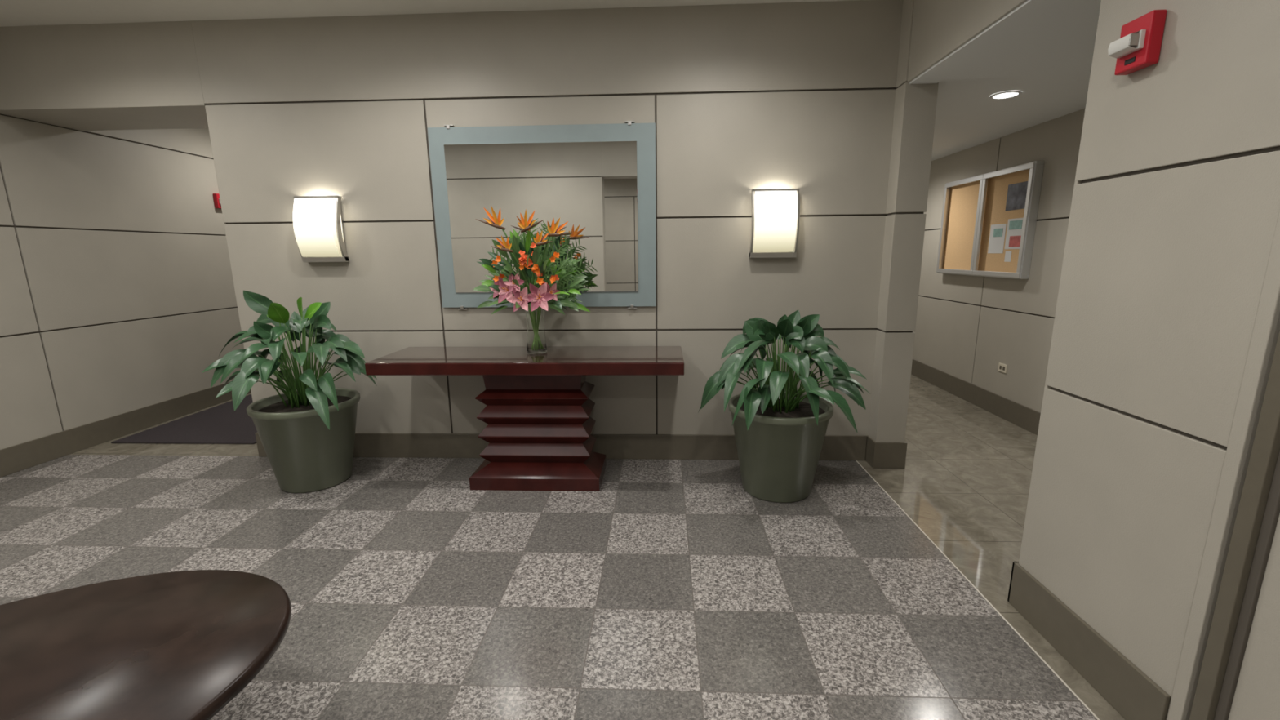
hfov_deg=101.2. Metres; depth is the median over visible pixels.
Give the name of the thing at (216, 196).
fire alarm strobe
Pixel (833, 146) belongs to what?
wall
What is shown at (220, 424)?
floor mat
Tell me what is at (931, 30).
header
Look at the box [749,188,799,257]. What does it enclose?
wall sconce
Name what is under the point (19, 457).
baseboard
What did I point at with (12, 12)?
ceiling
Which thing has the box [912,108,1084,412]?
wall
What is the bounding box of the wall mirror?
[427,120,656,310]
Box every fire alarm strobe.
[213,193,221,208]
[1107,9,1167,75]
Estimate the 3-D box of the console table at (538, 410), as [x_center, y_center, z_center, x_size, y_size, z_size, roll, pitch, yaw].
[-0.744,0.411,3.798,2.092,0.927,0.620,0,11,2]
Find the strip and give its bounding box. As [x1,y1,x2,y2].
[856,460,1099,719]
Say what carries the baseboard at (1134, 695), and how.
attached to the wall at (1175, 211)
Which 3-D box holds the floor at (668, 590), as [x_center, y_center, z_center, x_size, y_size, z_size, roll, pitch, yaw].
[-1.761,1.491,0.966,6.634,0.050,6.800,0,11,2]
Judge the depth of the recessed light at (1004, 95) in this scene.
3.75 m
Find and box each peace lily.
[201,289,377,493]
[697,310,869,502]
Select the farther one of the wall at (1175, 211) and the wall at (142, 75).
the wall at (142, 75)
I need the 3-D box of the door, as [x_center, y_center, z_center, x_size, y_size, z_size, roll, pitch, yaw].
[1.710,0.080,0.830,0.106,2.700,1.266,0,11,2]
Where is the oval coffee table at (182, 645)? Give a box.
[0,569,291,719]
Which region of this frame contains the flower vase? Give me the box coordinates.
[473,204,591,353]
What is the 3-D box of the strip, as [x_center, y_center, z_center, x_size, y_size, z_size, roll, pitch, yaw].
[1.557,1.486,0.822,0.008,0.050,6.800,0,11,2]
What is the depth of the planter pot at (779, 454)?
3.38 m
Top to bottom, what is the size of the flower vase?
1.004 m
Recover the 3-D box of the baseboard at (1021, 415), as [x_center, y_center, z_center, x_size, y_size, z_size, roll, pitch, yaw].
[3.610,0.162,6.638,0.016,0.205,8.710,0,11,2]
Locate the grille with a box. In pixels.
[1124,56,1135,65]
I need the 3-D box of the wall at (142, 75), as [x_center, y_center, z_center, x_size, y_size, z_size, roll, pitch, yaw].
[-1.435,-2.191,4.016,6.830,0.555,0.660,0,11,2]
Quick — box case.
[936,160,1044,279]
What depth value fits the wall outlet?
5.14 m
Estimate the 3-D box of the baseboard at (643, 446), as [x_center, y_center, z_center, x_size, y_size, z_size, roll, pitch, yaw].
[-0.691,0.693,4.222,4.919,0.205,0.016,0,11,2]
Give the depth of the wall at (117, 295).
4.72 m
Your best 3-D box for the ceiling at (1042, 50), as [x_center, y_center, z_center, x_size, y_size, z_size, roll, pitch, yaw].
[2.805,-2.434,6.189,1.825,0.112,8.830,0,11,2]
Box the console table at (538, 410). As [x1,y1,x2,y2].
[364,346,684,491]
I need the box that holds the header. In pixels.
[896,0,1026,88]
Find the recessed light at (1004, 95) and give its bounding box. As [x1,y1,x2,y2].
[989,90,1022,99]
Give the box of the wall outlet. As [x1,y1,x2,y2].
[998,362,1007,373]
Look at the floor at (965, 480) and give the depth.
3.72 m
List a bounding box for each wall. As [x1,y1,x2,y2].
[0,0,902,130]
[0,113,244,449]
[204,88,897,435]
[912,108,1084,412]
[1018,0,1279,719]
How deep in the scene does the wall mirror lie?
3.82 m
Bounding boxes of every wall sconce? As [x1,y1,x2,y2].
[293,195,349,262]
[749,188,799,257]
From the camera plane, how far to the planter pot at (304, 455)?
3.62 m
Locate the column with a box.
[868,82,938,442]
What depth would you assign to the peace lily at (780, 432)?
3.34 m
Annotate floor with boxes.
[0,454,1097,719]
[69,373,1125,719]
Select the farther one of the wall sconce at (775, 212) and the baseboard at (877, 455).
the baseboard at (877, 455)
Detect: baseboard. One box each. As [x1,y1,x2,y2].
[0,381,251,477]
[255,432,866,460]
[865,435,906,468]
[911,359,1040,435]
[1007,561,1170,719]
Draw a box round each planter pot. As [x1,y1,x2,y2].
[246,387,359,493]
[728,392,833,502]
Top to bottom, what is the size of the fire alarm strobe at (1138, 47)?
0.160 m
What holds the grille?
attached to the fire alarm strobe at (1138, 47)
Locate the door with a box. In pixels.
[1166,212,1279,719]
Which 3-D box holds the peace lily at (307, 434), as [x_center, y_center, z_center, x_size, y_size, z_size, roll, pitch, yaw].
[-2.428,0.218,3.647,1.077,1.398,0.866,0,11,2]
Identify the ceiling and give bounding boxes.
[0,0,860,26]
[909,0,1101,160]
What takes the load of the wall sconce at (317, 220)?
attached to the wall at (833, 146)
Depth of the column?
3.69 m
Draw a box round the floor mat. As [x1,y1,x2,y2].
[111,394,257,444]
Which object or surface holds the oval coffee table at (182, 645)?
on the floor at (668, 590)
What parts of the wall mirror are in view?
mirror plate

